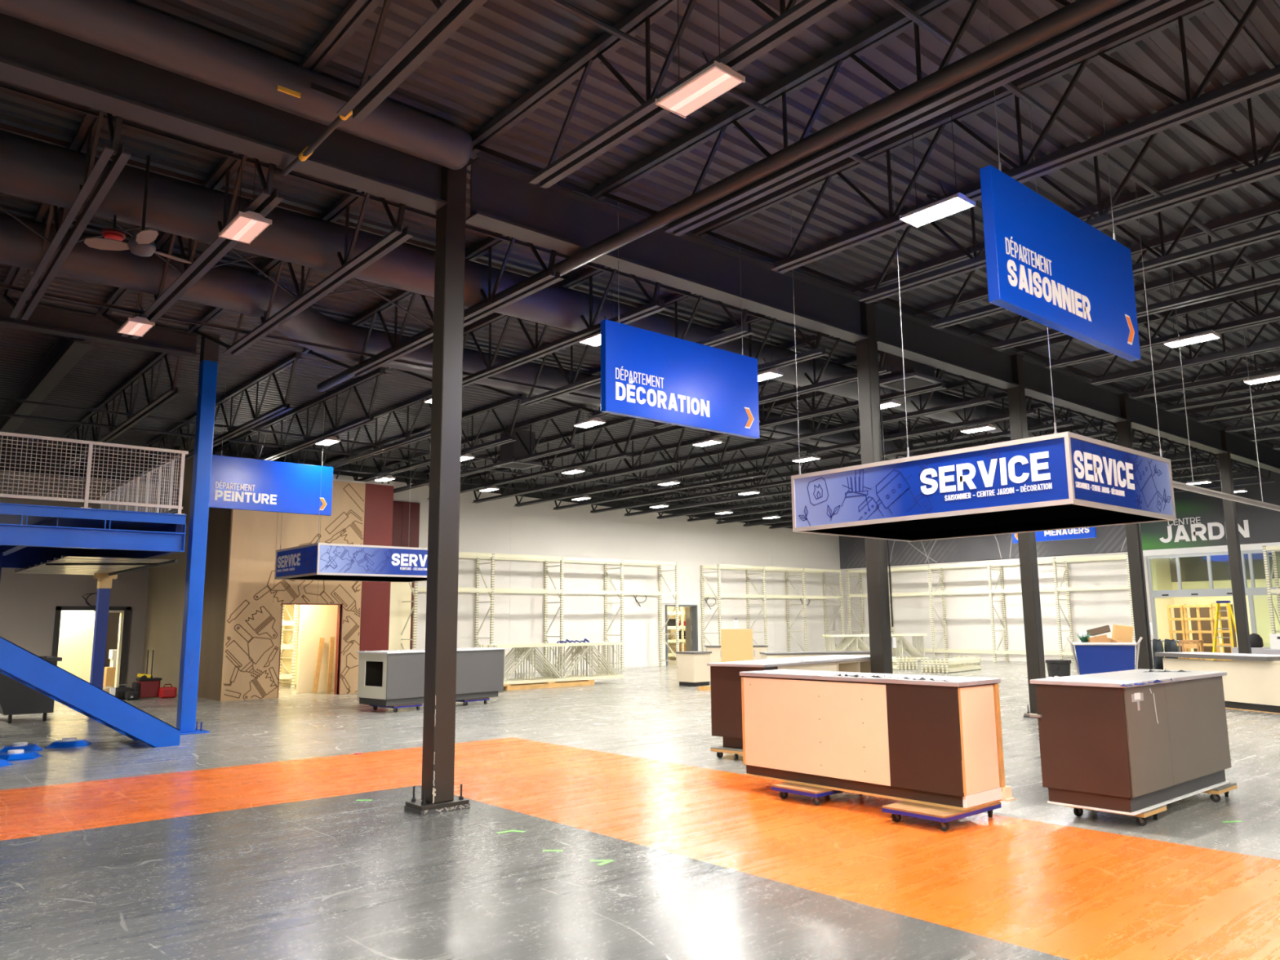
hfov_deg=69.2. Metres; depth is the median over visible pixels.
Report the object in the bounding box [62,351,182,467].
joist
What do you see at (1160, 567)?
wall
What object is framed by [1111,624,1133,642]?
carton
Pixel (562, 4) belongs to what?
pipe
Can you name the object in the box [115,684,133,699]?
tool bag
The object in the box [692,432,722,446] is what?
light
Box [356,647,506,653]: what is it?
countertop
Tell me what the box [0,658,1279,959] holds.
floor
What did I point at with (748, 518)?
joist
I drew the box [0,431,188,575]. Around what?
mezzanine
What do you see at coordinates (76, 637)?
wall
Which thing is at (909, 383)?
grille
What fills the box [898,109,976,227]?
light
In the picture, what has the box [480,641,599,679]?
frame
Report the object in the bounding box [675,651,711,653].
countertop
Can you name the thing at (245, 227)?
light
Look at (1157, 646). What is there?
jacket
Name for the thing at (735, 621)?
notice
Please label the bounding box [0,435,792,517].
joist bridging
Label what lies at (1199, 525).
sign
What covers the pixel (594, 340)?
light
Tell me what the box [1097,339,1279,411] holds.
joist
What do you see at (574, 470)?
light
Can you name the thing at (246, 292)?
air duct
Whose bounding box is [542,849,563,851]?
tape mark
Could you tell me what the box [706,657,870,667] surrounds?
countertop
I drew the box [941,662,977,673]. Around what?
beam
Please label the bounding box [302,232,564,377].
joist
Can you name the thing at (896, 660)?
beam
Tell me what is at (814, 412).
joist
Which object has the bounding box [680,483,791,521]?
joist
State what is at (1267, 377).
light
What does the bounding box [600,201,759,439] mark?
sign
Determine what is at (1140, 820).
dolly
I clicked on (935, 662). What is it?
beam
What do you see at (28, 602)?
wall
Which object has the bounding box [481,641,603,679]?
frame
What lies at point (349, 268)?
joist
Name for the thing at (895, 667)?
beam
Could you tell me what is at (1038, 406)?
joist
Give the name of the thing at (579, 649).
frame
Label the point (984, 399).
joist
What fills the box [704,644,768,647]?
countertop
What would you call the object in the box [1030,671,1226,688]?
countertop
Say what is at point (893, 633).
frame
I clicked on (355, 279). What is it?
cross bridging
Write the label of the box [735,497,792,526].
joist
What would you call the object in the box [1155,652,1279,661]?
countertop
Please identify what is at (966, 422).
joist
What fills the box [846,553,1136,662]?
rack
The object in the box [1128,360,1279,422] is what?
joist
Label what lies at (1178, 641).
rail
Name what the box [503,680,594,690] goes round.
pallet
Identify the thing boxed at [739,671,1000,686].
countertop
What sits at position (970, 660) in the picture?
beam
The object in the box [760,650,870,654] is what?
countertop
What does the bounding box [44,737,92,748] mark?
pad
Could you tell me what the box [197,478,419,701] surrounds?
wall
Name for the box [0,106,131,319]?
joist
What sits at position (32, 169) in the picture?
air duct
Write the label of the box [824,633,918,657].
frame
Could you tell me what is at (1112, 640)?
carton
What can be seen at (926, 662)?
beam
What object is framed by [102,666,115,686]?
carton
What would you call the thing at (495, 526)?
wall
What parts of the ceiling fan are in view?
blade, motor, rod, blade, blade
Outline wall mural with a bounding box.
[839,524,1127,568]
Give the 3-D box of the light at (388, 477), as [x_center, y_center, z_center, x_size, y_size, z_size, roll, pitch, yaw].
[-6.424,-0.527,23.465,0.312,1.066,0.592,7,-11,-40]
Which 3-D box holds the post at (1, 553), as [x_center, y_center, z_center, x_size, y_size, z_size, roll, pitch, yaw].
[-11.749,2.788,16.702,0.340,2.950,0.340,7,-11,-40]
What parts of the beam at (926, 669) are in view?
plate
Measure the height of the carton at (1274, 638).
0.420 m
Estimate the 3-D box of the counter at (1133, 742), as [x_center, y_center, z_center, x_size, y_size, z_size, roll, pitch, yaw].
[4.310,2.168,7.960,2.272,0.999,0.871,7,-11,-40]
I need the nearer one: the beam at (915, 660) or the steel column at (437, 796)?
the steel column at (437, 796)
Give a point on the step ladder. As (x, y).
(1218, 611)
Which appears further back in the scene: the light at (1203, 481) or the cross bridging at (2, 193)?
the light at (1203, 481)
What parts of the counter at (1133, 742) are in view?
panel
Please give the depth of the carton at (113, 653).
25.43 m
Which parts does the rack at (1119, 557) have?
post, post, post, post, post, post, post, post, post, post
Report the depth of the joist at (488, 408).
21.64 m
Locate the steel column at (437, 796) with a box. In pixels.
[404,164,470,815]
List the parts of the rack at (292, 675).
post, post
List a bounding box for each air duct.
[0,0,472,169]
[0,129,1045,437]
[0,213,914,459]
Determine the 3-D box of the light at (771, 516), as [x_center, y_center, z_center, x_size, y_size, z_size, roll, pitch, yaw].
[4.659,0.816,32.891,0.312,1.066,0.592,7,-11,-40]
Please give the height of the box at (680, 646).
0.300 m
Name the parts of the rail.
post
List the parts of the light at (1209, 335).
cord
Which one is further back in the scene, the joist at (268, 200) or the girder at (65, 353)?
the girder at (65, 353)
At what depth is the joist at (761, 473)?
26.07 m
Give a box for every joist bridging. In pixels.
[0,81,1257,468]
[0,283,906,457]
[0,397,791,497]
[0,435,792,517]
[1212,0,1277,69]
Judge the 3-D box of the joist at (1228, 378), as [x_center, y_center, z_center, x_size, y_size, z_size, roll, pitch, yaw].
[10.569,-2.232,13.560,0.184,0.898,8.880,7,-11,-40]
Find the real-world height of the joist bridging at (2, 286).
0.038 m
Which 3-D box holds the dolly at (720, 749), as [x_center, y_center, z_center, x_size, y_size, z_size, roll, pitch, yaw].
[1.281,3.218,10.932,0.740,0.121,0.500,-8,-11,40]
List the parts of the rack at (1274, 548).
post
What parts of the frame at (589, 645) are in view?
post, post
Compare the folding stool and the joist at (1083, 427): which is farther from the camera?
the folding stool
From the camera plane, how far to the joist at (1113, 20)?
7.38 m
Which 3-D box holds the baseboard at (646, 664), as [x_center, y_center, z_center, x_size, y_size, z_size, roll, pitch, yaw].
[0.011,6.653,33.295,23.600,0.120,0.040,7,-11,-40]
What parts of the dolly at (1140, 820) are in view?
frame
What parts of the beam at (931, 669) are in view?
plate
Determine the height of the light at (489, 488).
1.066 m
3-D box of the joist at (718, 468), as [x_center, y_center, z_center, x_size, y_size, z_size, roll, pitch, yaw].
[-0.977,-0.142,26.540,0.184,0.898,10.080,7,-11,-40]
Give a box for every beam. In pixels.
[892,656,898,662]
[892,656,910,662]
[892,656,917,662]
[892,662,899,670]
[892,662,902,670]
[892,662,910,669]
[892,662,918,669]
[893,656,902,662]
[895,662,906,670]
[895,662,914,669]
[898,656,914,662]
[920,655,956,665]
[920,664,956,672]
[924,655,960,665]
[924,663,960,672]
[928,655,964,665]
[928,663,964,672]
[933,655,968,665]
[933,662,968,672]
[937,655,972,666]
[937,662,973,672]
[941,655,976,666]
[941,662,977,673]
[945,656,980,666]
[945,662,981,673]
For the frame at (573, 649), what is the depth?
24.21 m
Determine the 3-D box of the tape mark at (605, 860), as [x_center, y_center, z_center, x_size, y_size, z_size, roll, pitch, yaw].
[-0.257,2.580,6.275,0.155,0.001,0.156,7,-11,-40]
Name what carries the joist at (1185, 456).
on the girder at (1172, 425)
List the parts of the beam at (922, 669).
plate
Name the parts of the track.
rail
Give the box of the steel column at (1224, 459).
[1217,429,1251,653]
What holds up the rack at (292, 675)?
on the floor
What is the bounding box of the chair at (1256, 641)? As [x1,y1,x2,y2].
[1249,633,1263,647]
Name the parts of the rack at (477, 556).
post, post, post, post, post, post, post, post, post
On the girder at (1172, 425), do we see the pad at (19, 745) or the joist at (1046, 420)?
the joist at (1046, 420)
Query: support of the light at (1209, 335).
hanging from the ceiling
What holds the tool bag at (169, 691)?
on the floor
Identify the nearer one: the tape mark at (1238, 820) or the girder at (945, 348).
the tape mark at (1238, 820)
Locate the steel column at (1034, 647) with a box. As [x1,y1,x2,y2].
[1007,353,1045,718]
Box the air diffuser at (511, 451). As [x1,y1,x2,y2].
[493,429,542,469]
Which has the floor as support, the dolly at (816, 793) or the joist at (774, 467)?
the dolly at (816, 793)
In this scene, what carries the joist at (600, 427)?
attached to the ceiling
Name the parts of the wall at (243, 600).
maroon panel, panel, panel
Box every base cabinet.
[675,651,711,686]
[704,644,768,662]
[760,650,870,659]
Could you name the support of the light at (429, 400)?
hanging from the joist at (655, 305)
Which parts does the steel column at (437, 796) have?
plate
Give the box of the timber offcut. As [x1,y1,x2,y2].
[697,685,711,690]
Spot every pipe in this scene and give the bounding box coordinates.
[0,412,791,505]
[316,0,1128,391]
[545,0,1263,368]
[884,0,1279,285]
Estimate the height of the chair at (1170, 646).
0.629 m
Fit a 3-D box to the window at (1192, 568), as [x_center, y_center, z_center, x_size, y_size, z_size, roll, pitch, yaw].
[23.280,3.140,35.772,0.150,1.400,16.000,7,-11,-40]
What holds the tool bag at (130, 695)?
on the floor
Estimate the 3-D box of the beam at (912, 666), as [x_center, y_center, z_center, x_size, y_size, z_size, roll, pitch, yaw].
[8.560,6.190,31.082,0.065,0.210,2.540,1,-9,-11]
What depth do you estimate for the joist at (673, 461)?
24.39 m
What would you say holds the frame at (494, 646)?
on the pallet
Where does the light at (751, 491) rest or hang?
hanging from the ceiling
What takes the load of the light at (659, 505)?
hanging from the ceiling
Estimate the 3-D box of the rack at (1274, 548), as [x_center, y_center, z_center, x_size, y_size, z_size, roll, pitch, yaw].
[20.252,3.748,27.465,0.970,3.740,2.540,7,-11,-40]
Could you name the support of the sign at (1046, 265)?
hanging from the ceiling
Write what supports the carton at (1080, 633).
in the cart
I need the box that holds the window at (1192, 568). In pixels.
[1168,549,1279,582]
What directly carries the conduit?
attached to the joist at (450, 15)
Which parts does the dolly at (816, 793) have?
frame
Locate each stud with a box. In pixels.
[312,637,324,693]
[326,636,334,693]
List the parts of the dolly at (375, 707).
frame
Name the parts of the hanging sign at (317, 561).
printed panel, frame, printed panel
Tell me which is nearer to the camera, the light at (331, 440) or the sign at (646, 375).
the sign at (646, 375)
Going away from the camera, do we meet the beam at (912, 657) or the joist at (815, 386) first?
the joist at (815, 386)
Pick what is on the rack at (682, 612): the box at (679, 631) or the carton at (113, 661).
the box at (679, 631)
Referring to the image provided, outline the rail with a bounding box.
[1151,640,1181,665]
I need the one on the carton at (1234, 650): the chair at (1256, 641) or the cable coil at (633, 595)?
the chair at (1256, 641)
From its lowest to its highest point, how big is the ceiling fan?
0.990 m
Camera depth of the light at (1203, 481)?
25.19 m
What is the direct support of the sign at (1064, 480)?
hanging from the ceiling
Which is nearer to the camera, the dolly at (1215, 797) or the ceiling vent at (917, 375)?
the dolly at (1215, 797)
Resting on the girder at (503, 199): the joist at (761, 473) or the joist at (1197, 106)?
the joist at (1197, 106)
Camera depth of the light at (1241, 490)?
26.96 m
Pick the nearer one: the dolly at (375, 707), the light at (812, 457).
the dolly at (375, 707)
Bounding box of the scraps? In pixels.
[1075,631,1090,642]
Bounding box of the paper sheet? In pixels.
[109,687,115,696]
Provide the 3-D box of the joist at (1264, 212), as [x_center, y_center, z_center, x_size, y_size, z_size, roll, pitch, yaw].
[7.074,-2.656,10.587,0.184,0.898,8.880,7,-11,-40]
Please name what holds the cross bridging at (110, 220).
attached to the joist at (87, 134)
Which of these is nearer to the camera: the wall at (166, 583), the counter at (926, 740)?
the counter at (926, 740)
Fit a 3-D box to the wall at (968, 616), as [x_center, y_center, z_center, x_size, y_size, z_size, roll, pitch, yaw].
[20.329,2.603,28.584,0.200,6.340,34.950,7,-11,-40]
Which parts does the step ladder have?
rail, rail, rail, rail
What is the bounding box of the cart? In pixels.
[1066,636,1142,675]
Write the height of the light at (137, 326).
1.066 m
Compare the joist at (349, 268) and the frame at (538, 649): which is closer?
the joist at (349, 268)
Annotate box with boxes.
[666,606,673,611]
[667,618,675,626]
[679,631,685,639]
[679,644,692,651]
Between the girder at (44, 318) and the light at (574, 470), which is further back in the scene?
the light at (574, 470)
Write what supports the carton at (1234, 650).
on the floor
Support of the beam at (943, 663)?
on the beam at (944, 670)
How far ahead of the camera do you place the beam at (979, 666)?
28.51 m
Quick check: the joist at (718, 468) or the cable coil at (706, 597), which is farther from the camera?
the cable coil at (706, 597)
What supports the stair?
on the floor
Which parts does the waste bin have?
handle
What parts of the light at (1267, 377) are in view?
cord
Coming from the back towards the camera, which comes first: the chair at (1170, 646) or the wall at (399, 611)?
the wall at (399, 611)
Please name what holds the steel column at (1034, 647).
on the floor
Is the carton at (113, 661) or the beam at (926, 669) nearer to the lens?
the carton at (113, 661)
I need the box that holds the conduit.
[273,110,352,175]
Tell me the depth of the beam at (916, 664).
29.89 m
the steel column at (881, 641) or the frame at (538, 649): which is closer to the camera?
the steel column at (881, 641)
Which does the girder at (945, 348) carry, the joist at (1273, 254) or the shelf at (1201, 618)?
the joist at (1273, 254)
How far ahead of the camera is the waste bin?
19.68 m
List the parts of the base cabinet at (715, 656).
door, door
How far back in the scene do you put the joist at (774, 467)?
29.08 m
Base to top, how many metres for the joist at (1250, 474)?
0.898 m
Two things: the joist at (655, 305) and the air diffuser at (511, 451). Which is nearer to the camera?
the joist at (655, 305)
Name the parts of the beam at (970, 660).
rail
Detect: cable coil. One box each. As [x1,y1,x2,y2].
[81,592,97,611]
[633,595,646,606]
[704,597,715,608]
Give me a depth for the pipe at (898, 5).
8.29 m
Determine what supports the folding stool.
on the floor
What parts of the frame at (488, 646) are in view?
post, post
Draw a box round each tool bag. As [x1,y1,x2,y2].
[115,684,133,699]
[124,690,139,700]
[132,649,161,697]
[158,684,177,698]
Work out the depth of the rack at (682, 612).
38.70 m
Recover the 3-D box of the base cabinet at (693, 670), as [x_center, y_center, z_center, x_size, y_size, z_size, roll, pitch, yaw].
[1.369,4.771,23.456,0.640,0.840,0.660,7,-12,-42]
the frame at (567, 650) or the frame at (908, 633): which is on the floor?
the frame at (908, 633)
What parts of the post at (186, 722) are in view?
plate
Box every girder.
[0,13,446,213]
[0,297,198,357]
[0,335,93,446]
[465,156,868,342]
[874,302,1019,389]
[1022,355,1127,422]
[1128,393,1228,453]
[1227,431,1279,473]
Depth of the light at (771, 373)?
13.77 m
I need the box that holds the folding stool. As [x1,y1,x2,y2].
[1180,640,1204,659]
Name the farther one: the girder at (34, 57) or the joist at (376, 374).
the joist at (376, 374)
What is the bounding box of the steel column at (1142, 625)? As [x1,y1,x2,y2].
[1115,392,1153,669]
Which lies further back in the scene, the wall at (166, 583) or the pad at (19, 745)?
the wall at (166, 583)
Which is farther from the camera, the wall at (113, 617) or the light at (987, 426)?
the wall at (113, 617)
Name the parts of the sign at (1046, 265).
panel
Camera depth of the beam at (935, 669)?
27.97 m
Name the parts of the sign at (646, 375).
panel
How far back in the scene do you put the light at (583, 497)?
27.25 m
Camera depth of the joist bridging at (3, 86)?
10.03 m
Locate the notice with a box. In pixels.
[733,618,737,628]
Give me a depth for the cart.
14.30 m
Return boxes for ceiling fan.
[84,155,191,263]
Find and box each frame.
[51,606,130,687]
[479,641,597,679]
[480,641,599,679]
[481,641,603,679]
[487,641,611,680]
[493,641,614,680]
[495,641,622,684]
[496,641,604,679]
[503,641,623,681]
[504,641,610,679]
[505,641,613,680]
[820,633,913,656]
[822,633,915,657]
[823,633,916,657]
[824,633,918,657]
[826,633,919,657]
[826,633,921,657]
[828,633,923,657]
[830,633,928,659]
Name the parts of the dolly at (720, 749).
frame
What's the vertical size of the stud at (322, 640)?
1.289 m
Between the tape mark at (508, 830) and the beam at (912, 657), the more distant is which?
the beam at (912, 657)
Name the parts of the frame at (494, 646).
post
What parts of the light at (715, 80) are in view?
cord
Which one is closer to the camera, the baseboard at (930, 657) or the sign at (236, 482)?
the sign at (236, 482)
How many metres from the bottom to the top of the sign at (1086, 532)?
2.420 m
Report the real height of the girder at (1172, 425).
0.590 m
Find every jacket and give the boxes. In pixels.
[1152,639,1164,669]
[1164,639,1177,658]
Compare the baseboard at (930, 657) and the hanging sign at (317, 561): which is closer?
the hanging sign at (317, 561)
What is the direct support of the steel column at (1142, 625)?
on the floor
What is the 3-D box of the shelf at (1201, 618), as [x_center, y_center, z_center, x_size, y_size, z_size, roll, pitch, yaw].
[20.197,5.492,33.272,0.620,2.050,0.920,7,-11,-40]
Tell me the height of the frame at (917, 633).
0.940 m
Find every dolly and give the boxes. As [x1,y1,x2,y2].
[369,703,422,712]
[455,697,489,706]
[710,745,742,757]
[771,782,862,804]
[881,800,1000,831]
[1064,804,1166,826]
[1202,782,1236,802]
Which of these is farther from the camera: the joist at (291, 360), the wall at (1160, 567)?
the wall at (1160, 567)
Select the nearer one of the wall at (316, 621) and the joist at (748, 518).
the wall at (316, 621)
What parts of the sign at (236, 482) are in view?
panel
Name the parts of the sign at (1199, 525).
edge trim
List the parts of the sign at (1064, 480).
printed panel, frame, printed panel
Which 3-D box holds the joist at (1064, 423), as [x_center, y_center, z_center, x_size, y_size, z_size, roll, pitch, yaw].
[6.131,-1.100,20.700,0.184,0.898,7.488,7,-11,-40]
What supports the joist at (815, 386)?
on the girder at (945, 348)
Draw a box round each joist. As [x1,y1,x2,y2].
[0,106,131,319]
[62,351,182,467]
[95,151,284,338]
[145,352,302,475]
[186,187,413,355]
[212,367,386,460]
[273,390,431,468]
[297,0,487,122]
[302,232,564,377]
[324,393,527,481]
[375,404,586,493]
[386,263,667,387]
[422,416,641,498]
[466,425,689,503]
[471,0,851,188]
[473,289,754,405]
[510,435,733,506]
[532,312,828,417]
[546,440,771,510]
[583,446,813,513]
[590,0,1185,235]
[591,333,891,428]
[617,452,849,516]
[648,461,861,519]
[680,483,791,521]
[693,0,1279,273]
[699,350,946,437]
[711,493,792,524]
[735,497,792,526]
[750,367,995,446]
[759,378,1037,454]
[761,504,792,528]
[782,63,1279,303]
[794,392,1075,462]
[821,401,1109,458]
[852,142,1279,328]
[858,412,1139,460]
[889,420,1168,459]
[914,201,1279,351]
[968,247,1279,368]
[1016,284,1279,385]
[1058,320,1279,399]
[1091,429,1193,461]
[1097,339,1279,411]
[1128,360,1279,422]
[1133,436,1216,470]
[1136,443,1237,478]
[1158,379,1279,432]
[1158,449,1256,483]
[1170,457,1275,492]
[1185,394,1279,441]
[1210,411,1279,449]
[1256,431,1279,435]
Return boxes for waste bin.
[1044,659,1071,677]
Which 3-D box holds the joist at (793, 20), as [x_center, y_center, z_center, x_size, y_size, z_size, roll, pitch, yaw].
[1.227,-3.365,5.614,0.184,0.898,8.880,7,-11,-40]
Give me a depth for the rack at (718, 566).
37.30 m
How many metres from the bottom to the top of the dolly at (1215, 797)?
0.121 m
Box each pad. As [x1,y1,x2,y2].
[0,742,43,753]
[0,749,42,761]
[0,758,13,767]
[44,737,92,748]
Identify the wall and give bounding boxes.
[0,443,156,687]
[57,610,95,682]
[104,612,119,666]
[142,438,195,693]
[173,445,842,669]
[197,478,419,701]
[280,582,411,685]
[296,604,337,693]
[667,606,692,659]
[840,468,1263,663]
[1150,555,1279,657]
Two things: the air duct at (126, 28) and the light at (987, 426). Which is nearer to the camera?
the air duct at (126, 28)
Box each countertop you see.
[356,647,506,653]
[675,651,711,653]
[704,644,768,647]
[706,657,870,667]
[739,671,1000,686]
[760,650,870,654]
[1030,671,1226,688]
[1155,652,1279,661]
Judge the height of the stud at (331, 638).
1.303 m
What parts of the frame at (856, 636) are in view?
post, post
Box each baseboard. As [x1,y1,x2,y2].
[505,662,663,673]
[892,654,1135,664]
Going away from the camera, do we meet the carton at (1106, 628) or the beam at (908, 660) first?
the carton at (1106, 628)
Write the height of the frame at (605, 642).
0.940 m
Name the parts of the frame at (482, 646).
post, post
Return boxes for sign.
[208,383,333,515]
[275,398,427,582]
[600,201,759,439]
[790,94,1176,542]
[979,0,1141,361]
[1012,526,1096,543]
[1140,468,1279,555]
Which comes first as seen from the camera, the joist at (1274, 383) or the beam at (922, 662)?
the joist at (1274, 383)
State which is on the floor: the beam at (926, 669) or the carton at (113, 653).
the beam at (926, 669)
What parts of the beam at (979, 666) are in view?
plate, rail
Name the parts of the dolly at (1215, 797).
frame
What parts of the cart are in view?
push handle, push handle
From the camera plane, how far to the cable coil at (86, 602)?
24.26 m
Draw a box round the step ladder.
[1212,600,1236,660]
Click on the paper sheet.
(112, 691)
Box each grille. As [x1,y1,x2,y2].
[499,462,534,469]
[883,377,933,390]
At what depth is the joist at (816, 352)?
13.87 m
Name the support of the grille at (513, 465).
attached to the air diffuser at (511, 451)
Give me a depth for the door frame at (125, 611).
24.61 m
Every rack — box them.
[279,604,299,688]
[400,551,679,672]
[666,606,685,659]
[700,564,844,651]
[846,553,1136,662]
[1262,545,1279,633]
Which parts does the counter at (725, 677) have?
panel, panel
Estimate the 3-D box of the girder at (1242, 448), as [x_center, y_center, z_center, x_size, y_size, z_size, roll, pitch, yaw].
[17.569,-0.524,25.471,8.580,0.590,0.260,7,-11,-40]
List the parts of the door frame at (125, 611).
frame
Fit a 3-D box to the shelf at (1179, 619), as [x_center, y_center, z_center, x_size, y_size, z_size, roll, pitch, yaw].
[19.712,5.582,33.830,0.620,2.050,0.510,7,-11,-40]
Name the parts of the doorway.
door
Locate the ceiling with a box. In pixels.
[0,0,1279,511]
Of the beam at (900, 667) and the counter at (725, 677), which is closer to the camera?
the counter at (725, 677)
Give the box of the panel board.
[720,629,753,662]
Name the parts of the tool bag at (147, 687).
telescopic handle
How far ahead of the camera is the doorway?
35.42 m
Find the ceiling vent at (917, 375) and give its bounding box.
[879,351,942,391]
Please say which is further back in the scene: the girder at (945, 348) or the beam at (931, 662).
the beam at (931, 662)
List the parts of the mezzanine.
rail, panel, floor plate, rail post, rail, rail post, soffit rod, rail post, rail post, rail, panel, rail post, rail, rail post, rail post, rail post, rail, rail post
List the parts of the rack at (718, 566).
post, post, post, post, post, post, post, post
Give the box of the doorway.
[665,604,697,665]
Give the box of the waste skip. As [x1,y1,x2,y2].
[0,656,62,723]
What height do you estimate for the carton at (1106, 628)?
0.184 m
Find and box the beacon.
[102,214,125,241]
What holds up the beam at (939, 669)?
on the floor
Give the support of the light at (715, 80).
hanging from the ceiling
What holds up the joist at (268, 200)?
on the girder at (34, 57)
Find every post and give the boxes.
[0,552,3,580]
[89,573,117,689]
[176,333,219,734]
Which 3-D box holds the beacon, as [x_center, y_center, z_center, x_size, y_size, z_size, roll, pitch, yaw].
[-5.030,-2.415,8.869,0.200,0.250,0.200,7,-11,-40]
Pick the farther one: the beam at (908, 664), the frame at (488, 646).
the beam at (908, 664)
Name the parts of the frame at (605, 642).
post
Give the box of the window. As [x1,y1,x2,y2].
[1146,549,1279,639]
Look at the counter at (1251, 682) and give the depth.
16.02 m
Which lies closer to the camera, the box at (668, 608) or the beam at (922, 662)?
the beam at (922, 662)
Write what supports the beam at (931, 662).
on the beam at (931, 669)
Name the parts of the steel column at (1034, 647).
plate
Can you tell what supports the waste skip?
on the floor
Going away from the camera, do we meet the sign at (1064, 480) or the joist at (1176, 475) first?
the sign at (1064, 480)
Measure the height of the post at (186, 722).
6.220 m
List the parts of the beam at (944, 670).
plate, rail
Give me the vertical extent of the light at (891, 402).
1.066 m
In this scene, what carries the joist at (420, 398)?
attached to the ceiling
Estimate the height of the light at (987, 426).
1.066 m
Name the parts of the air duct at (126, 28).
tape strip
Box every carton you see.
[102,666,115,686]
[108,649,116,658]
[109,658,116,666]
[1078,632,1093,640]
[1086,625,1111,635]
[1087,635,1108,642]
[1110,638,1125,642]
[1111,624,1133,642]
[1231,647,1271,653]
[1263,648,1279,654]
[1269,633,1279,649]
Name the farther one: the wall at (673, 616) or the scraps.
the wall at (673, 616)
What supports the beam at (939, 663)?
on the beam at (939, 669)
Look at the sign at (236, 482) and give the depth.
18.17 m
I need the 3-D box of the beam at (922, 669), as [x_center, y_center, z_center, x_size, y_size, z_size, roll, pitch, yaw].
[9.416,5.884,29.135,0.066,0.210,2.540,-8,-12,41]
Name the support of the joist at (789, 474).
attached to the ceiling
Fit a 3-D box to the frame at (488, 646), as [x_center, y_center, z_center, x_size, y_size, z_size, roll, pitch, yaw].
[-2.227,4.680,23.854,3.900,0.940,0.060,7,-11,-40]
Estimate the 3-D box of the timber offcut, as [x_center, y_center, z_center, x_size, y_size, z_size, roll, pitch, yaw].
[1.730,4.906,21.913,0.800,0.100,0.250,7,-11,-40]
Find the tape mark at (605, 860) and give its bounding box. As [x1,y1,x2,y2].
[590,859,613,865]
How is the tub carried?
in the cart
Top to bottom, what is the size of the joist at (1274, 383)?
0.898 m
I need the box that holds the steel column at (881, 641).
[856,300,896,673]
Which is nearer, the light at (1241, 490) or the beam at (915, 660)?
the light at (1241, 490)
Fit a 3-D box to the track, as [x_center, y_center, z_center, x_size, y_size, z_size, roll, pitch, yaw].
[8.363,-1.196,13.123,7.600,3.055,0.030,7,-11,-40]
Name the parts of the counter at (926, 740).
peach panel, brown panel, panel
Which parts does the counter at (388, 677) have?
panel, panel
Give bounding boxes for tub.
[1075,645,1135,675]
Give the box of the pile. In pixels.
[556,638,590,643]
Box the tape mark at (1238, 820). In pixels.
[1221,820,1243,822]
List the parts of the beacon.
stem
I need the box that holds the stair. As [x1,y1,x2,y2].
[0,636,180,747]
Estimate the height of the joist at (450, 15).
0.898 m
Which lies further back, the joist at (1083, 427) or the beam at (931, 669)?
the beam at (931, 669)
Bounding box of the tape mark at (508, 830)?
[497,830,524,833]
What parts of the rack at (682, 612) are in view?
post, post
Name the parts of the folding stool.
leg, seat, leg, leg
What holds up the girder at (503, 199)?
attached to the steel column at (881, 641)
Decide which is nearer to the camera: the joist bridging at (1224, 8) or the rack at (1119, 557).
the joist bridging at (1224, 8)
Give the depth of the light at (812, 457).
20.96 m
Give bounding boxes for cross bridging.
[0,192,51,243]
[61,217,182,273]
[212,248,297,298]
[326,277,433,328]
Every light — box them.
[116,290,155,337]
[217,154,271,244]
[315,396,341,445]
[374,443,395,481]
[424,397,431,403]
[460,435,475,461]
[479,453,499,491]
[560,429,585,474]
[571,488,591,500]
[573,408,605,427]
[579,267,612,346]
[649,485,669,507]
[655,0,745,118]
[657,448,680,485]
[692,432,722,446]
[715,483,733,514]
[737,466,759,495]
[750,316,783,381]
[762,490,780,519]
[791,446,820,462]
[880,389,902,408]
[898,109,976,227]
[960,382,996,433]
[1163,262,1221,348]
[1183,449,1212,484]
[1221,466,1247,492]
[1243,320,1279,385]
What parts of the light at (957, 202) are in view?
cord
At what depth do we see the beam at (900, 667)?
29.78 m
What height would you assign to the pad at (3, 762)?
0.100 m
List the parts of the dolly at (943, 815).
frame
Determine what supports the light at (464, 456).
hanging from the ceiling
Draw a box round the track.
[1171,266,1279,511]
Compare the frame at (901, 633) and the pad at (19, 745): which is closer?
the pad at (19, 745)
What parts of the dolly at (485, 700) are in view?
frame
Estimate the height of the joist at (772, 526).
0.898 m
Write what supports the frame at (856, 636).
on the floor
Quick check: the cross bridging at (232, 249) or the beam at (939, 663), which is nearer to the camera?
the cross bridging at (232, 249)
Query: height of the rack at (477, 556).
3.740 m
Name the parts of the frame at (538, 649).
post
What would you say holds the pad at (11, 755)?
on the floor
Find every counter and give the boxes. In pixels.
[356,647,506,706]
[706,654,871,748]
[739,669,1015,810]
[1029,668,1231,815]
[1155,651,1279,713]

